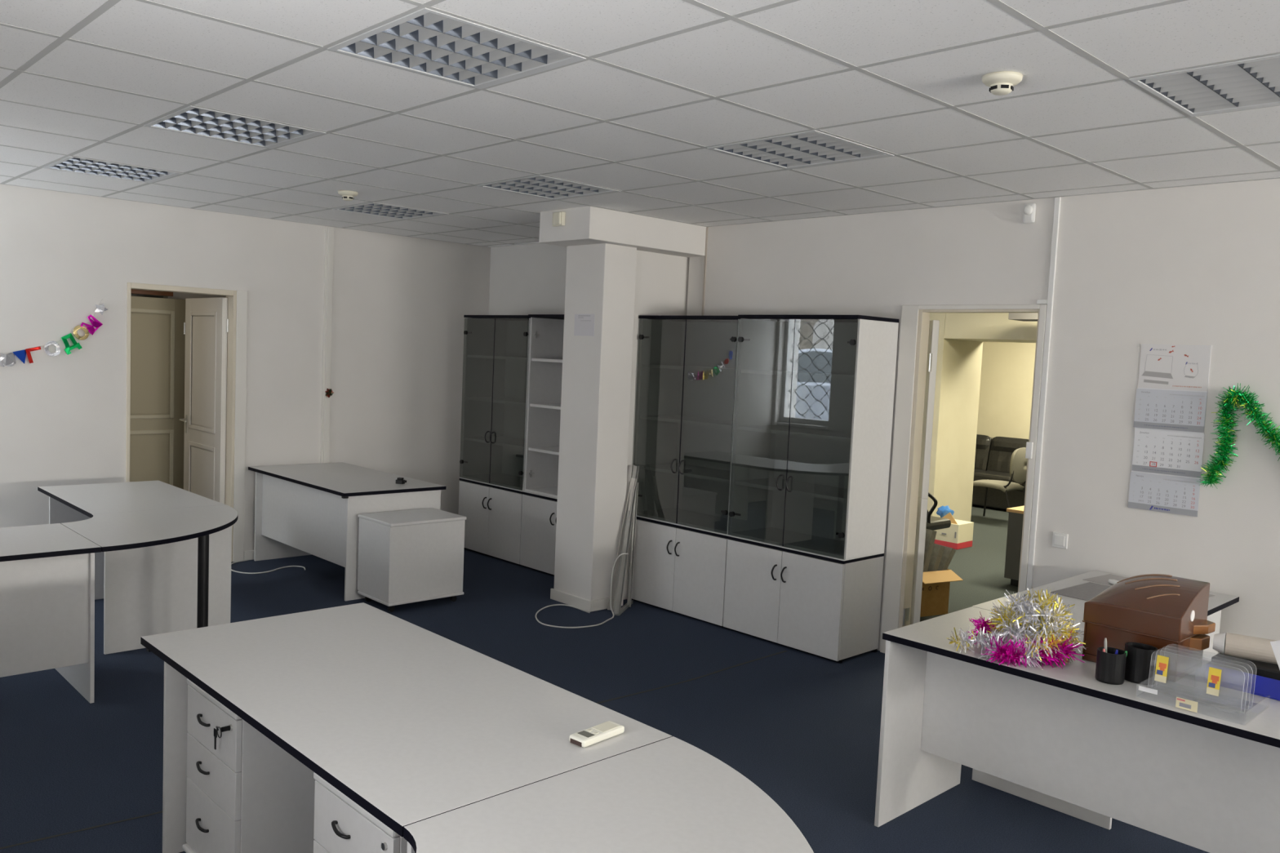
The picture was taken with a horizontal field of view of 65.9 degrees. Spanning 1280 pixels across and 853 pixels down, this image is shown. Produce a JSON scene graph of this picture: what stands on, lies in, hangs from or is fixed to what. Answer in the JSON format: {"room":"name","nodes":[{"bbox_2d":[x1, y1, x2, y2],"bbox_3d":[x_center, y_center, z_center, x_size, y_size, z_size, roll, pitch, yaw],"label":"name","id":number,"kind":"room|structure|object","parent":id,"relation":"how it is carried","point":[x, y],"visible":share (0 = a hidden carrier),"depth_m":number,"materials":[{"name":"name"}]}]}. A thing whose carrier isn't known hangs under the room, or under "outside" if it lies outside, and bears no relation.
{"room":"office","nodes":[
{"label":"office","id":0,"kind":"room"},
{"bbox_2d":[131,292,226,299],"bbox_3d":[-4.783,-0.492,8.876,4.400,2.795,1.100,-1,6,-44],"label":"wall","id":1,"kind":"structure","parent":0,"point":[180,295],"depth_m":8.80,"materials":[{"name":"beige paint"}]},
{"bbox_2d":[131,288,173,296],"bbox_3d":[-4.430,-1.172,8.337,0.930,0.080,0.030,-1,6,-44],"label":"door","id":2,"kind":"structure","parent":1,"relation":"in","point":[133,291],"depth_m":8.53,"materials":[{"name":"brown wood"}]},
{"bbox_2d":[0,183,490,551],"bbox_3d":[-3.568,-0.337,7.344,6.035,2.815,0.140,-1,6,-44],"label":"wall","id":3,"kind":"structure","parent":0,"point":[400,304],"depth_m":7.75,"materials":[{"name":"white paint"}]},
{"bbox_2d":[0,298,107,366],"bbox_3d":[-4.245,-0.641,6.525,1.336,0.492,0.050,-1,6,-44],"label":"garland","id":4,"kind":"object","parent":3,"relation":"attached to","point":[9,359],"visible":1,"depth_m":6.80,"materials":[{"name":"multicoloured paper"}]},
{"bbox_2d":[125,282,247,562],"bbox_3d":[-3.451,0.006,7.491,0.860,2.120,0.166,-1,6,-44],"label":"door frame","id":5,"kind":"structure","parent":3,"relation":"in","point":[237,335],"depth_m":7.67,"materials":[{"name":"beige paint"}]},
{"bbox_2d":[179,297,228,504],"bbox_3d":[-3.527,-0.012,8.008,0.156,2.045,0.813,-1,6,-44],"label":"door","id":6,"kind":"structure","parent":5,"relation":"attached to","point":[206,321],"depth_m":7.93,"materials":[{"name":"white paint"}]},
{"bbox_2d":[320,226,333,463],"bbox_3d":[-2.594,-0.302,8.168,0.070,2.671,0.022,-1,6,-44],"label":"duct","id":7,"kind":"object","parent":3,"relation":"attached to","point":[329,231],"visible":0.58,"depth_m":8.13,"materials":[{"name":"white paint"}]},
{"bbox_2d":[488,241,539,247],"bbox_3d":[3.578,-1.513,9.402,7.544,0.100,9.500,-1,6,-44],"label":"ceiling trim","id":8,"kind":"structure","parent":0,"point":[532,242],"depth_m":8.87,"materials":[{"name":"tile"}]},
{"bbox_2d":[0,504,1208,852],"bbox_3d":[3.336,1.565,5.495,13.400,0.100,15.300,-1,6,-44],"label":"floor","id":9,"kind":"structure","parent":0,"point":[804,728],"depth_m":4.81,"materials":[{"name":"blue carpet"}]},
{"bbox_2d":[0,523,101,703],"bbox_3d":[-3.345,0.922,4.398,1.525,0.750,0.730,-1,6,-44],"label":"desk","id":10,"kind":"object","parent":9,"relation":"on","point":[47,571],"visible":1,"depth_m":4.57,"materials":[{"name":"laminate"}]},
{"bbox_2d":[37,480,224,599],"bbox_3d":[-3.188,0.802,6.162,0.730,0.750,1.201,-1,6,-44],"label":"desk","id":11,"kind":"object","parent":9,"relation":"on","point":[68,503],"visible":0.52,"depth_m":6.19,"materials":[{"name":"laminate"}]},
{"bbox_2d":[60,504,238,654],"bbox_3d":[-2.524,0.892,5.321,0.934,0.750,0.934,-1,6,-44],"label":"desk","id":12,"kind":"object","parent":9,"relation":"on","point":[169,570],"visible":0.8,"depth_m":5.48,"materials":[{"name":"laminate"}]},
{"bbox_2d":[182,678,315,852],"bbox_3d":[-1.188,1.154,3.280,0.534,0.640,0.413,-1,6,-44],"label":"drawer pedestal","id":13,"kind":"object","parent":9,"relation":"on","point":[246,793],"visible":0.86,"depth_m":3.07,"materials":[{"name":"grey laminate"}]},
{"bbox_2d":[248,462,446,600],"bbox_3d":[-2.255,0.747,7.481,0.795,0.750,1.592,-1,6,-44],"label":"desk","id":14,"kind":"object","parent":9,"relation":"on","point":[314,509],"visible":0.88,"depth_m":7.19,"materials":[{"name":"laminate"}]},
{"bbox_2d":[313,772,407,852],"bbox_3d":[-0.550,1.230,2.621,0.524,0.640,0.411,-1,6,-44],"label":"drawer pedestal","id":15,"kind":"object","parent":9,"relation":"on","point":[341,825],"visible":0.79,"depth_m":2.46,"materials":[{"name":"grey laminate"}]},
{"bbox_2d":[0,650,786,849],"bbox_3d":[-0.617,1.400,4.655,4.075,0.001,0.076,-1,6,-41],"label":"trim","id":16,"kind":"structure","parent":9,"relation":"on","point":[145,815],"depth_m":3.62,"materials":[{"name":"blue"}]},
{"bbox_2d":[140,602,672,852],"bbox_3d":[-0.805,1.137,2.991,0.811,0.750,1.690,-1,6,-44],"label":"desk","id":17,"kind":"object","parent":9,"relation":"on","point":[410,722],"visible":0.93,"depth_m":2.80,"materials":[{"name":"laminate"}]},
{"bbox_2d":[568,720,624,747],"bbox_3d":[-0.113,0.807,2.598,0.058,0.022,0.158,6,5,41],"label":"remote control","id":18,"kind":"object","parent":17,"relation":"on","point":[589,736],"visible":1,"depth_m":2.58,"materials":[{"name":"white plastic"}]},
{"bbox_2d":[357,507,466,612],"bbox_3d":[-1.566,0.905,6.773,0.583,0.598,0.443,-1,6,-44],"label":"drawer pedestal","id":19,"kind":"object","parent":9,"relation":"on","point":[405,557],"visible":1,"depth_m":6.61,"materials":[{"name":"grey laminate"}]},
{"bbox_2d":[457,315,530,566],"bbox_3d":[-1.101,0.084,8.432,0.478,2.036,0.914,-1,6,-44],"label":"tall cabinet","id":20,"kind":"object","parent":9,"relation":"on","point":[493,461],"visible":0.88,"depth_m":8.64,"materials":[{"name":"glass"}]},
{"bbox_2d":[464,435,524,449],"bbox_3d":[-1.082,0.137,8.457,0.407,0.022,0.874,-1,6,-44],"label":"shelf","id":21,"kind":"object","parent":20,"relation":"attached to","point":[515,442],"depth_m":8.53,"materials":[{"name":"grey laminate"}]},
{"bbox_2d":[466,396,525,405],"bbox_3d":[-1.066,-0.216,8.431,0.407,0.022,0.874,-1,6,-44],"label":"shelf","id":22,"kind":"object","parent":20,"relation":"attached to","point":[521,401],"depth_m":8.49,"materials":[{"name":"grey laminate"}]},
{"bbox_2d":[467,355,527,360],"bbox_3d":[-1.050,-0.580,8.405,0.407,0.022,0.874,-1,6,-44],"label":"shelf","id":23,"kind":"object","parent":20,"relation":"attached to","point":[470,357],"depth_m":8.54,"materials":[{"name":"grey laminate"}]},
{"bbox_2d":[520,314,564,575],"bbox_3d":[-0.470,0.157,7.774,0.478,2.042,0.915,-1,6,-44],"label":"tall cabinet","id":24,"kind":"object","parent":9,"relation":"on","point":[540,498],"visible":0.42,"depth_m":7.98,"materials":[{"name":"grey laminate"}]},
{"bbox_2d":[528,446,559,455],"bbox_3d":[-0.451,0.213,7.798,0.407,0.022,0.875,-1,6,-44],"label":"shelf","id":25,"kind":"object","parent":24,"relation":"attached to","point":[531,450],"depth_m":7.93,"materials":[{"name":"grey laminate"}]},
{"bbox_2d":[529,403,560,409],"bbox_3d":[-0.436,-0.141,7.773,0.407,0.022,0.875,-1,6,-44],"label":"shelf","id":26,"kind":"object","parent":24,"relation":"attached to","point":[532,406],"depth_m":7.92,"materials":[{"name":"grey laminate"}]},
{"bbox_2d":[535,552,629,628],"bbox_3d":[-0.421,1.065,6.546,0.560,0.417,0.545,4,4,15],"label":"cable loop","id":27,"kind":"object","parent":9,"relation":"on","point":[619,556],"visible":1,"depth_m":6.71,"materials":[{"name":"grey plastic"}]},
{"bbox_2d":[403,736,813,852],"bbox_3d":[0.055,1.249,1.956,1.000,0.750,1.000,-1,6,-44],"label":"desk","id":28,"kind":"object","parent":9,"relation":"on","point":[669,795],"visible":1,"depth_m":2.17,"materials":[{"name":"laminate"}]},
{"bbox_2d":[607,477,636,610],"bbox_3d":[-0.124,0.810,6.833,0.036,0.905,0.248,5,5,35],"label":"strip","id":29,"kind":"object","parent":9,"relation":"on","point":[633,481],"visible":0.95,"depth_m":6.83,"materials":[{"name":"grey plastic"}]},
{"bbox_2d":[613,464,639,613],"bbox_3d":[-0.094,0.771,6.809,0.048,0.990,0.382,4,4,14],"label":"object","id":30,"kind":"object","parent":9,"relation":"on","point":[623,562],"visible":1,"depth_m":6.79,"materials":[{"name":"grey metal"}]},
{"bbox_2d":[626,482,638,607],"bbox_3d":[-0.051,0.826,6.930,0.028,0.860,0.177,3,4,5],"label":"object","id":31,"kind":"object","parent":9,"relation":"on","point":[634,514],"visible":0.81,"depth_m":6.93,"materials":[{"name":"grey metal"}]},
{"bbox_2d":[626,315,740,628],"bbox_3d":[0.409,0.266,6.839,0.461,2.036,0.918,-1,6,-44],"label":"tall cabinet","id":32,"kind":"object","parent":9,"relation":"on","point":[688,364],"visible":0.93,"depth_m":7.00,"materials":[{"name":"glass"}]},
{"bbox_2d":[637,462,729,483],"bbox_3d":[0.428,0.319,6.864,0.390,0.022,0.878,-1,6,-44],"label":"shelf","id":33,"kind":"object","parent":32,"relation":"attached to","point":[717,473],"depth_m":6.93,"materials":[{"name":"grey laminate"}]},
{"bbox_2d":[640,414,733,428],"bbox_3d":[0.443,-0.034,6.838,0.390,0.022,0.878,-1,6,-44],"label":"shelf","id":34,"kind":"object","parent":32,"relation":"attached to","point":[713,420],"depth_m":6.91,"materials":[{"name":"grey laminate"}]},
{"bbox_2d":[642,364,735,372],"bbox_3d":[0.459,-0.398,6.812,0.390,0.022,0.878,-1,6,-44],"label":"shelf","id":35,"kind":"object","parent":32,"relation":"attached to","point":[646,367],"depth_m":6.96,"materials":[{"name":"grey laminate"}]},
{"bbox_2d":[723,314,898,663],"bbox_3d":[1.036,0.338,6.184,0.461,2.042,0.903,-1,6,-44],"label":"tall cabinet","id":36,"kind":"object","parent":9,"relation":"on","point":[814,411],"visible":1,"depth_m":6.22,"materials":[{"name":"grey laminate"}]},
{"bbox_2d":[735,477,847,502],"bbox_3d":[1.055,0.395,6.208,0.390,0.022,0.863,-1,6,-44],"label":"shelf","id":37,"kind":"object","parent":36,"relation":"attached to","point":[797,486],"depth_m":6.26,"materials":[{"name":"grey laminate"}]},
{"bbox_2d":[737,425,850,441],"bbox_3d":[1.071,0.041,6.183,0.390,0.022,0.863,-1,6,-44],"label":"shelf","id":38,"kind":"object","parent":36,"relation":"attached to","point":[822,432],"depth_m":6.22,"materials":[{"name":"grey laminate"}]},
{"bbox_2d":[741,369,853,379],"bbox_3d":[1.087,-0.323,6.156,0.390,0.022,0.863,-1,6,-44],"label":"shelf","id":39,"kind":"object","parent":36,"relation":"attached to","point":[782,374],"depth_m":6.27,"materials":[{"name":"grey laminate"}]},
{"bbox_2d":[925,492,951,530],"bbox_3d":[2.227,0.703,8.400,0.582,1.100,0.785,-1,6,-44],"label":"office chair","id":40,"kind":"object","parent":9,"relation":"on","point":[933,523],"visible":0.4,"depth_m":8.13,"materials":[{"name":"black plastic"}]},
{"bbox_2d":[920,568,963,617],"bbox_3d":[2.007,1.179,7.083,0.590,0.323,0.422,0,5,-28],"label":"cardboard box","id":41,"kind":"object","parent":9,"relation":"on","point":[935,584],"visible":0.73,"depth_m":7.01,"materials":[{"name":"brown cardboard"}]},
{"bbox_2d":[923,528,937,572],"bbox_3d":[1.956,1.030,7.112,0.180,0.614,0.260,0,5,-28],"label":"folder","id":42,"kind":"object","parent":41,"relation":"in","point":[931,535],"visible":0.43,"depth_m":7.01,"materials":[{"name":"black plastic"}]},
{"bbox_2d":[927,543,945,571],"bbox_3d":[2.017,1.090,7.154,0.217,0.503,0.260,0,5,-28],"label":"folder","id":43,"kind":"object","parent":41,"relation":"in","point":[938,550],"visible":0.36,"depth_m":7.06,"materials":[{"name":"grey cardboard"}]},
{"bbox_2d":[934,543,955,570],"bbox_3d":[2.105,1.056,7.200,0.246,0.385,0.260,0,5,-28],"label":"folder","id":44,"kind":"object","parent":41,"relation":"in","point":[948,553],"visible":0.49,"depth_m":7.12,"materials":[{"name":"black plastic"}]},
{"bbox_2d":[933,512,973,549],"bbox_3d":[3.103,1.013,9.851,0.303,0.350,0.315,-1,6,-44],"label":"carton","id":45,"kind":"object","parent":9,"relation":"on","point":[959,535],"visible":0.74,"depth_m":9.72,"materials":[{"name":"beige cardboard"}]},
{"bbox_2d":[972,434,1028,509],"bbox_3d":[4.856,0.600,12.604,0.850,0.870,2.600,-1,6,-44],"label":"sofa","id":46,"kind":"object","parent":9,"relation":"on","point":[993,455],"visible":0.18,"depth_m":12.77,"materials":[{"name":"black leather"}]},
{"bbox_2d":[974,434,993,471],"bbox_3d":[4.472,0.357,13.306,0.327,0.520,0.570,-1,6,-44],"label":"cushion","id":47,"kind":"object","parent":46,"relation":"on","point":[984,446],"depth_m":13.06,"materials":[{"name":"black leather"}]},
{"bbox_2d":[973,470,1013,482],"bbox_3d":[4.585,0.676,12.637,0.500,0.150,0.570,-1,6,-44],"label":"seat cushion","id":48,"kind":"object","parent":46,"relation":"on","point":[1001,475],"depth_m":12.54,"materials":[{"name":"black leather"}]},
{"bbox_2d":[986,436,1028,472],"bbox_3d":[4.876,0.405,12.885,0.327,0.520,0.570,-1,6,-44],"label":"cushion","id":49,"kind":"object","parent":46,"relation":"on","point":[1000,450],"depth_m":12.87,"materials":[{"name":"black leather"}]},
{"bbox_2d":[973,447,1027,515],"bbox_3d":[4.200,0.669,11.519,0.544,0.899,0.633,-1,6,-44],"label":"chair","id":50,"kind":"object","parent":9,"relation":"on","point":[1018,463],"visible":0.8,"depth_m":11.30,"materials":[{"name":"grey fabric"}]},
{"bbox_2d":[1004,506,1024,586],"bbox_3d":[3.360,1.006,8.138,0.535,0.635,0.505,-1,6,-44],"label":"base cabinet","id":51,"kind":"object","parent":9,"relation":"on","point":[1015,516],"visible":0.29,"depth_m":8.09,"materials":[{"name":"grey laminate"}]},
{"bbox_2d":[874,606,1279,852],"bbox_3d":[1.708,1.216,3.432,0.693,0.750,1.612,-1,6,-44],"label":"desk","id":52,"kind":"object","parent":9,"relation":"on","point":[1207,780],"visible":0.93,"depth_m":3.45,"materials":[{"name":"laminate"}]},
{"bbox_2d":[966,611,994,646],"bbox_3d":[1.263,0.739,3.630,0.111,0.130,0.121,0,5,-27],"label":"tuft","id":53,"kind":"object","parent":52,"relation":"on","point":[979,624],"visible":0.49,"depth_m":3.62,"materials":[{"name":"purple plastic"}]},
{"bbox_2d":[946,586,1088,662],"bbox_3d":[1.353,0.692,3.518,0.422,0.247,0.372,-1,5,-36],"label":"tinsel garland","id":54,"kind":"object","parent":52,"relation":"on","point":[1033,615],"visible":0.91,"depth_m":3.48,"materials":[{"name":"silver metal"}]},
{"bbox_2d":[975,630,1088,670],"bbox_3d":[1.364,0.762,3.430,0.376,0.122,0.187,3,4,6],"label":"tinsel garland","id":55,"kind":"object","parent":52,"relation":"on","point":[1006,653],"visible":0.91,"depth_m":3.41,"materials":[{"name":"purple plastic"}]},
{"bbox_2d":[1095,642,1157,685],"bbox_3d":[1.610,0.786,3.280,0.191,0.117,0.092,2,4,-6],"label":"pen holder","id":56,"kind":"object","parent":52,"relation":"on","point":[1112,668],"visible":0.99,"depth_m":3.25,"materials":[{"name":"black plastic"}]},
{"bbox_2d":[1095,646,1126,684],"bbox_3d":[1.559,0.792,3.273,0.088,0.101,0.088,-1,6,-44],"label":"cup","id":57,"kind":"object","parent":56,"relation":"on","point":[1110,668],"depth_m":3.24,"materials":[{"name":"black plastic"}]},
{"bbox_2d":[1124,642,1157,685],"bbox_3d":[1.662,0.788,3.285,0.080,0.117,0.100,-1,6,-44],"label":"cup","id":58,"kind":"object","parent":56,"relation":"on","point":[1138,660],"depth_m":3.25,"materials":[{"name":"black plastic"}]},
{"bbox_2d":[1081,573,1215,682],"bbox_3d":[1.786,0.685,3.463,0.275,0.308,0.354,-1,6,-44],"label":"wooden box","id":59,"kind":"object","parent":52,"relation":"on","point":[1157,611],"visible":0.98,"depth_m":3.39,"materials":[{"name":"brown wood"}]},
{"bbox_2d":[1138,644,1256,715],"bbox_3d":[1.766,0.795,3.097,0.255,0.141,0.306,-1,6,-44],"label":"stand","id":60,"kind":"object","parent":52,"relation":"on","point":[1215,674],"visible":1,"depth_m":3.04,"materials":[{"name":"clear plastic"}]},
{"bbox_2d":[1204,661,1279,701],"bbox_3d":[2.106,0.836,3.268,0.268,0.064,0.350,-1,6,-44],"label":"folder","id":61,"kind":"object","parent":52,"relation":"on","point":[1267,687],"visible":0.5,"depth_m":3.21,"materials":[{"name":"blue plastic"}]},
{"bbox_2d":[1210,653,1279,680],"bbox_3d":[2.106,0.820,3.266,0.250,0.082,0.330,-1,6,-44],"label":"case","id":62,"kind":"object","parent":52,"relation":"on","point":[1265,669],"visible":0.46,"depth_m":3.23,"materials":[{"name":"black plastic"}]},
{"bbox_2d":[1213,632,1277,664],"bbox_3d":[2.101,0.741,3.224,0.401,0.076,0.076,5,5,33],"label":"paper roll","id":63,"kind":"object","parent":62,"relation":"on","point":[1258,649],"visible":1,"depth_m":3.26,"materials":[{"name":"beige paper"}]},
{"bbox_2d":[972,570,1239,830],"bbox_3d":[2.102,1.158,4.466,1.301,0.750,0.667,-1,6,-44],"label":"desk","id":64,"kind":"object","parent":9,"relation":"on","point":[1219,602],"visible":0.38,"depth_m":4.25,"materials":[{"name":"laminate"}]},
{"bbox_2d":[1050,582,1111,600],"bbox_3d":[2.190,0.781,4.502,0.400,0.003,0.470,-1,5,-41],"label":"desk mat","id":65,"kind":"object","parent":64,"relation":"on","point":[1087,591],"visible":0.29,"depth_m":4.60,"materials":[{"name":"grey plastic"}]},
{"bbox_2d":[1083,573,1214,597],"bbox_3d":[2.440,0.774,4.754,0.270,0.002,0.500,-1,5,-38],"label":"desk mat","id":66,"kind":"object","parent":64,"relation":"on","point":[1103,580],"visible":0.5,"depth_m":4.90,"materials":[{"name":"grey"}]},
{"bbox_2d":[553,243,689,600],"bbox_3d":[-0.069,-0.004,7.138,0.980,2.490,0.405,-1,6,-44],"label":"wall pillar","id":67,"kind":"structure","parent":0,"point":[617,284],"depth_m":6.79,"materials":[{"name":"white paint"}]},
{"bbox_2d":[573,314,595,336],"bbox_3d":[-0.380,-0.693,6.734,0.002,0.148,0.210,-1,6,-44],"label":"paper notice","id":68,"kind":"object","parent":67,"relation":"attached to","point":[584,323],"visible":1,"depth_m":6.73,"materials":[{"name":"white paper"}]},
{"bbox_2d":[550,588,623,612],"bbox_3d":[-0.377,1.205,6.981,0.306,0.075,0.437,-1,6,-44],"label":"baseboard","id":69,"kind":"structure","parent":67,"relation":"attached to","point":[557,595],"depth_m":6.82,"materials":[{"name":"white paint"}]},
{"bbox_2d":[539,205,706,257],"bbox_3d":[-0.066,-1.351,6.936,1.205,0.227,0.523,-1,6,-44],"label":"beam","id":70,"kind":"structure","parent":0,"point":[584,225],"depth_m":6.63,"materials":[{"name":"white paint"}]},
{"bbox_2d":[551,211,565,226],"bbox_3d":[-0.543,-1.371,6.529,0.047,0.090,0.102,-1,6,-44],"label":"fire alarm","id":71,"kind":"object","parent":70,"relation":"attached to","point":[558,218],"visible":1,"depth_m":6.50,"materials":[{"name":"beige plastic"}]},
{"bbox_2d":[0,0,1279,246],"bbox_3d":[1.220,-1.064,2.352,5.511,0.015,13.543,-1,6,-44],"label":"ceiling","id":72,"kind":"structure","parent":0,"point":[729,56],"depth_m":3.72,"materials":[{"name":"tile"}]},
{"bbox_2d":[42,155,183,183],"bbox_3d":[-3.066,-1.540,5.747,0.588,0.104,0.588,-1,6,-44],"label":"ceiling light","id":73,"kind":"object","parent":72,"relation":"attached to","point":[70,163],"visible":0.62,"depth_m":5.79,"materials":[{"name":"white metal"}]},
{"bbox_2d":[143,105,326,148],"bbox_3d":[-1.825,-1.391,4.451,0.588,0.104,0.588,-1,6,-44],"label":"ceiling light","id":74,"kind":"object","parent":72,"relation":"attached to","point":[192,120],"visible":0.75,"depth_m":4.48,"materials":[{"name":"white metal"}]},
{"bbox_2d":[337,190,358,200],"bbox_3d":[-1.824,-1.439,6.173,0.124,0.053,0.124,-1,6,-44],"label":"smoke detector","id":75,"kind":"object","parent":72,"relation":"attached to","point":[347,195],"visible":1,"depth_m":6.14,"materials":[{"name":"beige plastic"}]},
{"bbox_2d":[333,202,447,219],"bbox_3d":[-1.764,-1.572,6.989,0.588,0.104,0.588,-1,6,-44],"label":"ceiling light","id":76,"kind":"object","parent":72,"relation":"attached to","point":[371,208],"visible":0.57,"depth_m":7.03,"materials":[{"name":"white metal"}]},
{"bbox_2d":[327,7,586,88],"bbox_3d":[-0.584,-1.242,3.155,0.588,0.104,0.588,-1,6,-44],"label":"ceiling light","id":77,"kind":"object","parent":72,"relation":"attached to","point":[425,41],"visible":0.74,"depth_m":3.17,"materials":[{"name":"white metal"}]},
{"bbox_2d":[477,174,621,199],"bbox_3d":[-0.523,-1.423,5.694,0.588,0.104,0.588,-1,6,-44],"label":"ceiling light","id":78,"kind":"object","parent":72,"relation":"attached to","point":[542,186],"visible":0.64,"depth_m":5.73,"materials":[{"name":"white metal"}]},
{"bbox_2d":[0,0,1279,246],"bbox_3d":[1.194,-1.065,2.327,5.647,0.021,13.527,-1,6,-44],"label":"grid","id":79,"kind":"object","parent":72,"relation":"attached to","point":[108,4],"visible":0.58,"depth_m":3.82,"materials":[{"name":"silver metal"}]},
{"bbox_2d":[706,129,894,169],"bbox_3d":[0.718,-1.275,4.398,0.588,0.104,0.588,-1,6,-44],"label":"ceiling light","id":80,"kind":"object","parent":72,"relation":"attached to","point":[814,148],"visible":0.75,"depth_m":4.42,"materials":[{"name":"white metal"}]},
{"bbox_2d":[982,71,1022,95],"bbox_3d":[1.153,-1.088,3.151,0.124,0.053,0.124,-1,6,-44],"label":"smoke detector","id":81,"kind":"object","parent":72,"relation":"attached to","point":[1001,82],"visible":1,"depth_m":3.12,"materials":[{"name":"beige plastic"}]},
{"bbox_2d":[1128,53,1279,116],"bbox_3d":[1.958,-1.126,3.102,0.588,0.104,0.588,-1,6,-44],"label":"ceiling light","id":82,"kind":"object","parent":72,"relation":"attached to","point":[1255,82],"visible":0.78,"depth_m":3.18,"materials":[{"name":"white metal"}]},
{"bbox_2d":[488,177,1279,653],"bbox_3d":[3.287,0.182,4.362,0.245,2.815,13.967,-1,6,-44],"label":"wall","id":83,"kind":"structure","parent":0,"point":[1194,264],"depth_m":5.13,"materials":[{"name":"white paint"}]},
{"bbox_2d":[701,226,708,315],"bbox_3d":[0.466,-1.113,7.101,0.006,0.631,0.018,-1,6,-44],"label":"trim","id":84,"kind":"structure","parent":83,"relation":"attached to","point":[707,228],"depth_m":7.10,"materials":[{"name":"beige"}]},
{"bbox_2d":[880,304,1047,653],"bbox_3d":[1.857,0.366,5.719,0.107,2.125,0.881,-1,6,-44],"label":"door frame","id":85,"kind":"structure","parent":83,"relation":"in","point":[915,319],"depth_m":5.92,"materials":[{"name":"white paint"}]},
{"bbox_2d":[910,320,939,624],"bbox_3d":[1.713,0.349,6.329,0.054,2.030,0.715,2,4,-2],"label":"door","id":86,"kind":"structure","parent":85,"relation":"attached to","point":[934,325],"depth_m":5.99,"materials":[{"name":"white paint"}]},
{"bbox_2d":[1022,202,1035,223],"bbox_3d":[2.104,-1.156,5.351,0.052,0.110,0.065,-1,6,-44],"label":"sensor","id":87,"kind":"object","parent":83,"relation":"attached to","point":[1029,209],"visible":1,"depth_m":5.34,"materials":[{"name":"white plastic"}]},
{"bbox_2d":[1026,196,1061,590],"bbox_3d":[2.143,0.111,5.369,0.016,2.671,0.085,-1,6,-44],"label":"duct","id":88,"kind":"object","parent":83,"relation":"attached to","point":[1049,301],"visible":0.77,"depth_m":5.32,"materials":[{"name":"white plastic"}]},
{"bbox_2d":[1052,532,1068,549],"bbox_3d":[2.242,0.609,5.277,0.018,0.080,0.080,-1,6,-44],"label":"light switch","id":89,"kind":"object","parent":83,"relation":"attached to","point":[1059,540],"visible":1,"depth_m":5.27,"materials":[{"name":"white plastic"}]},
{"bbox_2d":[1128,343,1211,516],"bbox_3d":[2.610,0.011,4.880,0.011,0.830,0.326,-1,6,-44],"label":"wall calendar","id":90,"kind":"object","parent":83,"relation":"attached to","point":[1171,397],"visible":1,"depth_m":4.88,"materials":[{"name":"white paper"}]},
{"bbox_2d":[1142,468,1185,473],"bbox_3d":[2.595,0.220,4.898,0.001,0.006,0.198,-1,6,-44],"label":"print","id":91,"kind":"object","parent":90,"relation":"on","point":[1144,470],"depth_m":4.90,"materials":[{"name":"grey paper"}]},
{"bbox_2d":[1133,479,1196,492],"bbox_3d":[2.597,0.323,4.896,0.001,0.125,0.293,-1,6,-44],"label":"print","id":92,"kind":"object","parent":90,"relation":"on","point":[1139,485],"depth_m":4.89,"materials":[{"name":"grey paper"}]},
{"bbox_2d":[1145,424,1186,428],"bbox_3d":[2.599,0.001,4.885,0.001,0.006,0.202,-1,6,-44],"label":"print","id":93,"kind":"object","parent":90,"relation":"attached to","point":[1147,426],"depth_m":4.88,"materials":[{"name":"grey paper"}]},
{"bbox_2d":[1142,371,1194,384],"bbox_3d":[2.606,-0.238,4.878,0.001,0.062,0.247,-1,6,-44],"label":"print","id":94,"kind":"object","parent":90,"relation":"attached to","point":[1148,377],"depth_m":4.88,"materials":[{"name":"grey paper"}]},
{"bbox_2d":[1136,435,1201,462],"bbox_3d":[2.609,0.120,4.882,0.001,0.154,0.289,-1,6,-44],"label":"print","id":95,"kind":"object","parent":90,"relation":"on","point":[1149,448],"depth_m":4.88,"materials":[{"name":"grey paper"}]},
{"bbox_2d":[1137,394,1203,419],"bbox_3d":[2.612,-0.091,4.869,0.001,0.137,0.295,-1,6,-44],"label":"print","id":96,"kind":"object","parent":90,"relation":"on","point":[1150,406],"depth_m":4.87,"materials":[{"name":"grey paper"}]},
{"bbox_2d":[1196,382,1279,488],"bbox_3d":[3.031,0.121,4.370,0.110,0.591,1.025,-1,6,-44],"label":"tinsel garland","id":97,"kind":"object","parent":83,"relation":"attached to","point":[1221,460],"visible":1,"depth_m":4.65,"materials":[{"name":"green plastic"}]},
{"bbox_2d":[927,312,1037,521],"bbox_3d":[4.171,-0.186,10.122,0.860,2.795,9.300,-1,6,-44],"label":"wall","id":98,"kind":"structure","parent":0,"point":[962,335],"depth_m":10.68,"materials":[{"name":"beige paint"}]},
{"bbox_2d":[976,342,1035,439],"bbox_3d":[3.513,-0.170,9.493,7.560,2.795,9.500,-1,6,-44],"label":"wall","id":99,"kind":"structure","parent":0,"point":[1007,368],"depth_m":13.24,"materials":[{"name":"beige paint"}]},
{"bbox_2d":[1008,312,1038,321],"bbox_3d":[3.844,-1.207,9.149,0.320,0.450,0.720,-1,6,-44],"label":"ceiling light","id":100,"kind":"object","parent":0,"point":[1024,317],"visible":0.08,"depth_m":9.22,"materials":[{"name":"grey"}]},
{"bbox_3d":[-4.387,1.006,8.501,4.400,0.100,2.433,-1,6,-44],"label":"floor","id":101,"kind":"structure","parent":0,"visible":0},
{"bbox_2d":[129,296,185,488],"bbox_3d":[-4.248,-0.065,8.294,0.874,2.045,0.061,-1,6,-44],"label":"door","id":102,"kind":"structure","parent":101,"relation":"on","point":[157,325],"depth_m":8.39,"materials":[{"name":"beige paint"}]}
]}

